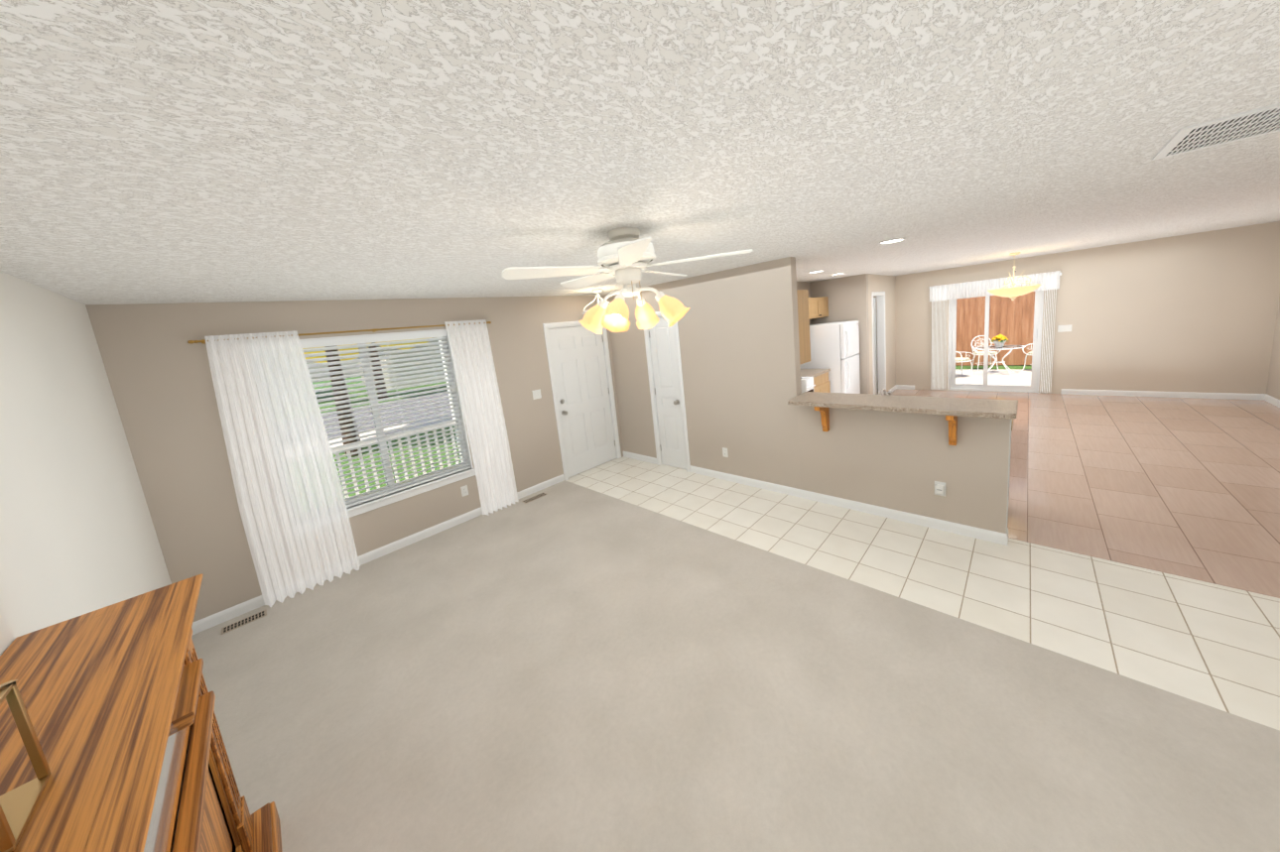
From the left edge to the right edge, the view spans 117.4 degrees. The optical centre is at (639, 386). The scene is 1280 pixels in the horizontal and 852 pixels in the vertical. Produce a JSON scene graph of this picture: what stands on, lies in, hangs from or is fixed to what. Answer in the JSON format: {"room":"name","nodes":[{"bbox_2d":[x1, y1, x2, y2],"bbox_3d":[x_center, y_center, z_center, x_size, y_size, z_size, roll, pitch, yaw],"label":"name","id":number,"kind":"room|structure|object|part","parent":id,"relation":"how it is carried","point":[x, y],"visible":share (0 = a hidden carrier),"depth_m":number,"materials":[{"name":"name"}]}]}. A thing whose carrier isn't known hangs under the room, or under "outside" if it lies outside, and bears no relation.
{"room":"living room","nodes":[
{"label":"living room","id":0,"kind":"room"},
{"bbox_2d":[0,270,171,656],"bbox_3d":[-1.073,0.791,0.222,6.930,2.440,0.150,3,12,45],"label":"wall","id":1,"kind":"structure","parent":0,"point":[78,537],"depth_m":1.77,"materials":[{"name":"beige paint"}]},
{"bbox_2d":[85,294,623,623],"bbox_3d":[0.156,-0.274,6.447,0.176,2.440,10.900,3,12,45],"label":"wall","id":2,"kind":"structure","parent":0,"point":[158,370],"depth_m":3.44,"materials":[{"name":"beige paint"}]},
{"bbox_2d":[187,321,491,344],"bbox_3d":[-2.484,-0.520,3.603,0.089,0.032,2.269,3,12,45],"label":"brass curtain rod","id":3,"kind":"object","parent":2,"relation":"attached to","point":[203,340],"visible":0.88,"depth_m":3.49,"materials":[{"name":"brown"}]},
{"bbox_2d":[204,330,360,607],"bbox_3d":[-2.893,0.652,3.179,0.104,2.165,0.640,3,12,45],"label":"sheer curtain","id":4,"kind":"object","parent":3,"relation":"hanging from","point":[292,505],"visible":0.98,"depth_m":3.15,"materials":[{"name":"white fabric"}]},
{"bbox_2d":[444,319,518,515],"bbox_3d":[-1.740,0.358,4.330,0.104,2.165,0.470,3,12,45],"label":"sheer curtain","id":5,"kind":"object","parent":3,"relation":"hanging from","point":[474,368],"visible":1,"depth_m":4.32,"materials":[{"name":"white fabric"}]},
{"bbox_2d":[191,474,564,635],"bbox_3d":[-2.188,1.516,4.046,0.013,0.088,3.360,3,12,45],"label":"baseboard","id":6,"kind":"structure","parent":2,"relation":"attached to","point":[208,622],"depth_m":3.79,"materials":[{"name":"white wood"}]},
{"bbox_2d":[299,328,475,517],"bbox_3d":[-2.519,0.327,3.750,0.175,1.637,1.590,3,12,45],"label":"window","id":7,"kind":"structure","parent":2,"relation":"in","point":[362,508],"depth_m":3.89,"materials":[{"name":"white plastic"}]},
{"bbox_2d":[460,485,468,497],"bbox_3d":[-1.935,1.154,4.289,0.008,0.115,0.070,3,12,45],"label":"outlet","id":8,"kind":"object","parent":2,"relation":"attached to","point":[464,490],"visible":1,"depth_m":4.29,"materials":[{"name":"white plastic"}]},
{"bbox_2d":[531,388,541,399],"bbox_3d":[-1.294,0.102,4.889,0.010,0.115,0.116,3,12,45],"label":"light switch","id":9,"kind":"object","parent":2,"relation":"attached to","point":[537,394],"visible":1,"depth_m":4.89,"materials":[{"name":"white plastic"}]},
{"bbox_3d":[-0.812,0.143,5.488,0.176,2.103,1.036,3,12,45],"label":"trim door casing","id":10,"kind":"part","parent":2,"relation":"part of","materials":[{"name":"white wood"}]},
{"bbox_2d":[548,326,616,478],"bbox_3d":[-0.764,0.177,5.449,0.112,2.022,0.890,3,12,45],"label":"front door","id":11,"kind":"structure","parent":2,"relation":"in","point":[579,369],"depth_m":5.43,"materials":[{"name":"white"}]},
{"bbox_2d":[0,0,1279,304],"bbox_3d":[2.483,-1.425,3.824,7.080,0.120,10.900,3,12,45],"label":"ceiling","id":12,"kind":"structure","parent":0,"point":[192,151],"depth_m":1.07,"materials":[{"name":"white paint"}]},
{"bbox_2d":[501,227,752,334],"bbox_3d":[-0.076,-0.577,2.167,1.230,0.530,1.253,3,12,45],"label":"ceiling fan","id":13,"kind":"object","parent":12,"relation":"hanging from","point":[625,255],"visible":1,"depth_m":2.03,"materials":[{"name":"white"}]},
{"bbox_2d":[879,238,905,244],"bbox_3d":[2.192,-1.262,3.380,0.200,0.010,0.200,3,12,45],"label":"recessed light","id":14,"kind":"object","parent":12,"relation":"in","point":[892,241],"visible":0.98,"depth_m":3.38,"materials":[{"name":"white"}]},
{"bbox_2d":[987,252,1040,300],"bbox_3d":[5.600,-1.637,5.826,0.592,0.700,0.592,3,12,45],"label":"pendant light","id":15,"kind":"object","parent":12,"relation":"hanging from","point":[1013,293],"visible":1,"depth_m":5.75,"materials":[{"name":"yellow glass"}]},
{"bbox_2d":[1152,103,1279,160],"bbox_3d":[2.442,-0.982,1.341,0.760,0.009,0.490,3,12,45],"label":"ceiling vent","id":16,"kind":"object","parent":12,"relation":"in","point":[1261,121],"visible":1,"depth_m":1.50,"materials":[{"name":"white metal"}]},
{"bbox_2d":[605,256,801,489],"bbox_3d":[0.628,-0.089,4.889,2.730,2.440,0.136,3,12,45],"label":"wall","id":17,"kind":"structure","parent":0,"point":[736,340],"depth_m":4.42,"materials":[{"name":"beige paint"}]},
{"bbox_2d":[622,451,657,464],"bbox_3d":[-0.011,1.046,5.734,0.705,0.088,0.013,3,12,45],"label":"baseboard","id":18,"kind":"structure","parent":17,"relation":"attached to","point":[641,457],"depth_m":5.71,"materials":[{"name":"white wood"}]},
{"bbox_2d":[648,316,686,469],"bbox_3d":[0.356,0.105,5.142,0.440,2.022,0.104,3,12,45],"label":"closet door","id":19,"kind":"structure","parent":17,"relation":"in","point":[665,369],"depth_m":5.16,"materials":[{"name":"white wood"}]},
{"bbox_3d":[0.386,0.065,5.170,0.586,2.103,0.136,3,12,45],"label":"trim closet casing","id":20,"kind":"part","parent":17,"relation":"part of","materials":[{"name":"white wood"}]},
{"bbox_2d":[722,447,728,457],"bbox_3d":[1.016,0.789,4.644,0.070,0.115,0.008,3,12,45],"label":"outlet","id":21,"kind":"object","parent":17,"relation":"attached to","point":[724,452],"visible":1,"depth_m":4.64,"materials":[{"name":"white plastic"}]},
{"bbox_2d":[690,465,1008,545],"bbox_3d":[1.774,1.111,4.060,3.008,0.088,0.146,3,12,45],"label":"baseboard","id":22,"kind":"structure","parent":17,"relation":"attached to","point":[968,531],"depth_m":3.60,"materials":[{"name":"white wood"}]},
{"bbox_2d":[191,480,1279,851],"bbox_3d":[0.223,1.693,1.678,6.780,0.067,3.360,3,12,45],"label":"floor carpet","id":23,"kind":"object","parent":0,"point":[565,667],"visible":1,"depth_m":1.90,"materials":[{"name":"grey carpet"}]},
{"bbox_2d":[0,573,282,851],"bbox_3d":[-1.175,1.345,0.875,1.640,1.154,0.410,3,12,45],"label":"cabinet","id":24,"kind":"object","parent":23,"relation":"on","point":[118,699],"visible":1,"depth_m":0.99,"materials":[{"name":"brown wood"}]},
{"bbox_2d":[0,679,51,851],"bbox_3d":[-1.185,0.663,0.633,0.246,0.262,0.187,3,12,45],"label":"frame","id":25,"kind":"object","parent":24,"relation":"on","point":[18,805],"visible":1,"depth_m":0.73,"materials":[{"name":"brown wood"}]},
{"bbox_2d":[796,281,810,288],"bbox_3d":[2.263,-0.448,6.134,0.760,2.440,4.000,3,12,45],"label":"wall","id":26,"kind":"structure","parent":0,"point":[799,285],"depth_m":7.21,"materials":[{"name":"beige paint"}]},
{"bbox_2d":[810,273,870,394],"bbox_3d":[3.766,-0.786,7.332,0.950,2.440,0.120,3,12,45],"label":"wall","id":27,"kind":"structure","parent":0,"point":[847,299],"depth_m":7.06,"materials":[{"name":"beige paint"}]},
{"bbox_2d":[868,273,895,394],"bbox_3d":[4.812,-0.963,7.779,0.136,2.440,2.020,3,12,45],"label":"wall","id":28,"kind":"structure","parent":0,"point":[881,288],"depth_m":7.62,"materials":[{"name":"paint"}]},
{"bbox_2d":[873,297,877,394],"bbox_3d":[4.576,-0.795,8.193,0.036,2.020,0.740,-13,11,-37],"label":"hall door","id":29,"kind":"structure","parent":28,"relation":"in","point":[875,345],"depth_m":7.90,"materials":[{"name":"white wood"}]},
{"bbox_3d":[4.588,-0.749,7.562,0.136,2.128,0.906,3,12,45],"label":"trim doorway casing","id":30,"kind":"part","parent":28,"relation":"part of","materials":[{"name":"white wood"}]},
{"bbox_2d":[787,391,1018,533],"bbox_3d":[2.186,0.656,3.420,1.595,1.086,0.475,3,12,45],"label":"wall","id":31,"kind":"structure","parent":0,"point":[948,459],"depth_m":3.29,"materials":[{"name":"beige paint"}]},
{"bbox_2d":[787,391,1018,419],"bbox_3d":[2.134,0.142,3.341,1.591,0.040,0.475,3,12,45],"label":"countertop","id":32,"kind":"structure","parent":31,"relation":"on","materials":[{"name":"stone"}]},
{"bbox_2d":[796,286,1013,501],"bbox_3d":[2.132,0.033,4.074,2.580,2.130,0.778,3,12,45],"label":"kitchen cabinets","id":33,"kind":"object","parent":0,"point":[809,308],"depth_m":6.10,"materials":[{"name":"beige paint"}]},
{"bbox_2d":[800,379,806,393],"bbox_3d":[1.727,0.028,4.183,0.150,0.371,0.150,3,12,45],"label":"paper towel holder","id":34,"kind":"object","parent":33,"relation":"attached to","point":[804,385],"visible":0.23,"depth_m":4.12,"materials":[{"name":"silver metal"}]},
{"bbox_2d":[566,456,1279,731],"bbox_3d":[1.765,1.292,3.325,6.930,0.050,1.220,3,12,45],"label":"floor","id":35,"kind":"structure","parent":0,"point":[1215,646],"depth_m":2.52,"materials":[{"name":"beige tile"}]},
{"bbox_2d":[873,221,1279,393],"bbox_3d":[6.734,-1.105,7.379,6.020,2.440,0.150,3,12,45],"label":"wall","id":36,"kind":"structure","parent":0,"point":[1196,313],"depth_m":6.09,"materials":[{"name":"paint"}]},
{"bbox_2d":[896,384,914,389],"bbox_3d":[5.793,0.019,8.491,0.350,0.088,0.013,3,12,45],"label":"baseboard","id":37,"kind":"structure","parent":36,"relation":"attached to","point":[909,387],"depth_m":8.47,"materials":[{"name":"white wood"}]},
{"bbox_2d":[928,270,1060,301],"bbox_3d":[6.498,-1.837,7.237,1.810,0.300,0.116,3,12,45],"label":"valance","id":38,"kind":"object","parent":36,"relation":"attached to","point":[974,289],"visible":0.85,"depth_m":7.24,"materials":[{"name":"white fabric"}]},
{"bbox_2d":[947,290,1043,392],"bbox_3d":[6.734,-0.905,7.428,1.309,2.032,0.154,3,12,45],"label":"sliding glass door","id":39,"kind":"structure","parent":36,"relation":"in","point":[1037,344],"depth_m":7.46,"materials":[{"name":"white"}]},
{"bbox_2d":[931,272,1061,393],"bbox_3d":[6.604,-0.929,7.367,1.805,2.085,0.089,3,12,45],"label":"vertical blinds","id":40,"kind":"object","parent":36,"relation":"attached to","point":[946,342],"visible":0.62,"depth_m":7.79,"materials":[{"name":"white fabric"}]},
{"bbox_2d":[1057,324,1072,332],"bbox_3d":[7.324,-0.999,6.700,0.162,0.115,0.010,3,12,45],"label":"light switch","id":41,"kind":"object","parent":36,"relation":"attached to","point":[1062,328],"visible":1,"depth_m":6.70,"materials":[{"name":"white plastic"}]},
{"bbox_2d":[1060,388,1265,400],"bbox_3d":[8.134,0.122,6.175,1.960,0.088,0.013,3,12,45],"label":"baseboard","id":42,"kind":"structure","parent":36,"relation":"attached to","point":[1232,396],"depth_m":6.06,"materials":[{"name":"white wood"}]},
{"bbox_2d":[877,387,1279,598],"bbox_3d":[4.390,0.637,5.842,6.780,0.053,6.170,3,12,45],"label":"floor","id":43,"kind":"structure","parent":0,"point":[1187,487],"depth_m":3.67,"materials":[{"name":"tile"}]},
{"bbox_2d":[800,377,815,391],"bbox_3d":[2.240,0.252,5.991,0.691,1.070,0.760,3,12,45],"label":"range","id":44,"kind":"object","parent":43,"relation":"on","point":[810,384],"visible":0.06,"depth_m":5.91,"materials":[{"name":"white metal"}]},
{"bbox_2d":[799,320,860,393],"bbox_3d":[3.434,-0.305,7.004,0.850,1.652,0.800,3,12,45],"label":"fridge","id":45,"kind":"object","parent":43,"relation":"on","point":[834,347],"visible":0.67,"depth_m":6.62,"materials":[{"name":"white metal"}]},
{"bbox_2d":[1266,296,1279,399],"bbox_3d":[5.077,-0.058,1.577,0.150,2.440,10.600,3,12,45],"label":"wall","id":46,"kind":"structure","parent":0,"point":[1273,387],"depth_m":5.30,"materials":[{"name":"beige paint"}]},
{"bbox_2d":[1264,393,1279,407],"bbox_3d":[5.140,1.093,1.808,0.013,0.088,10.600,3,12,45],"label":"baseboard","id":47,"kind":"structure","parent":46,"relation":"attached to","point":[1272,400],"depth_m":5.31,"materials":[{"name":"white wood"}]},
{"label":"outside","id":48,"kind":"structure","parent":0,"visible":0},
{"bbox_2d":[312,365,1031,499],"bbox_3d":[0.460,0.159,13.527,100.000,0.230,100.000,3,12,45],"label":"ground","id":49,"kind":"structure","parent":48,"point":[451,448],"depth_m":8.65,"materials":[{"name":"green plant"}]},
{"bbox_2d":[302,337,431,456],"bbox_3d":[-6.489,-1.540,8.282,4.384,6.058,4.221,3,12,45],"label":"tree","id":50,"kind":"object","parent":49,"relation":"on","point":[347,428],"depth_m":8.28,"materials":[{"name":"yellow plant"}]},
{"bbox_2d":[369,342,387,398],"bbox_3d":[-12.641,-3.100,17.795,5.888,7.582,6.294,3,12,45],"label":"tree","id":51,"kind":"object","parent":49,"relation":"on","point":[378,374],"depth_m":18.38,"materials":[{"name":"brown plant"}]},
{"bbox_2d":[357,337,445,388],"bbox_3d":[-19.447,-2.498,22.707,9.800,6.350,31.200,3,12,45],"label":"house","id":52,"kind":"structure","parent":49,"relation":"on","point":[409,366],"depth_m":23.61,"materials":[{"name":"beige"}]},
{"bbox_2d":[955,291,1034,366],"bbox_3d":[9.838,-1.602,10.909,15.102,2.032,0.080,3,12,45],"label":"fence","id":53,"kind":"object","parent":49,"relation":"on","point":[1011,324],"depth_m":10.75,"materials":[{"name":"brown wood"}]},
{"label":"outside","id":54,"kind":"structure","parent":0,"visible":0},
{"bbox_2d":[322,390,452,447],"bbox_3d":[-4.369,-0.168,18.277,8.800,0.025,100.000,3,12,45],"label":"street","id":55,"kind":"structure","parent":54,"point":[365,429],"depth_m":12.92,"materials":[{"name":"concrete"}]},
{"bbox_2d":[955,369,1031,385],"bbox_3d":[8.256,-0.148,8.947,8.500,0.180,3.810,3,12,45],"label":"patio slab","id":56,"kind":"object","parent":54,"point":[1006,378],"depth_m":9.45,"materials":[{"name":"concrete"}]},
{"bbox_2d":[955,351,975,378],"bbox_3d":[8.040,-0.676,9.840,0.681,0.906,0.678,3,12,45],"label":"patio chair","id":57,"kind":"object","parent":56,"relation":"on","point":[961,359],"depth_m":9.65,"materials":[{"name":"white metal"}]},
{"bbox_2d":[971,335,1000,371],"bbox_3d":[9.326,-0.909,10.496,0.630,0.906,0.640,3,12,45],"label":"patio chair","id":58,"kind":"object","parent":56,"relation":"on","point":[976,352],"depth_m":10.57,"materials":[{"name":"white metal"}]},
{"bbox_2d":[974,345,1025,376],"bbox_3d":[8.959,-0.638,9.706,0.932,0.687,0.932,3,12,45],"label":"patio table","id":59,"kind":"object","parent":56,"relation":"on","point":[993,347],"depth_m":9.64,"materials":[{"name":"white metal"}]},
{"bbox_2d":[990,334,1008,347],"bbox_3d":[8.908,-1.134,9.638,0.348,0.318,0.344,3,12,45],"label":"pot","id":60,"kind":"object","parent":59,"relation":"on","point":[1000,339],"depth_m":9.59,"materials":[{"name":"white"}]},
{"bbox_2d":[1022,343,1032,371],"bbox_3d":[9.855,-0.821,9.540,0.681,0.906,0.678,3,12,45],"label":"patio chair","id":61,"kind":"object","parent":56,"relation":"on","point":[1030,353],"depth_m":9.78,"materials":[{"name":"white metal"}]},
{"bbox_3d":[-2.770,1.596,4.907,1.720,0.120,9.400,3,12,45],"label":"porch deck","id":62,"kind":"object","parent":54,"visible":0},
{"bbox_2d":[331,340,462,498],"bbox_3d":[-3.429,0.304,5.237,0.120,2.500,9.000,3,12,45],"label":"porch railing","id":63,"kind":"object","parent":62,"relation":"on","point":[393,459],"depth_m":5.42,"materials":[{"name":"white wood"}]}
]}

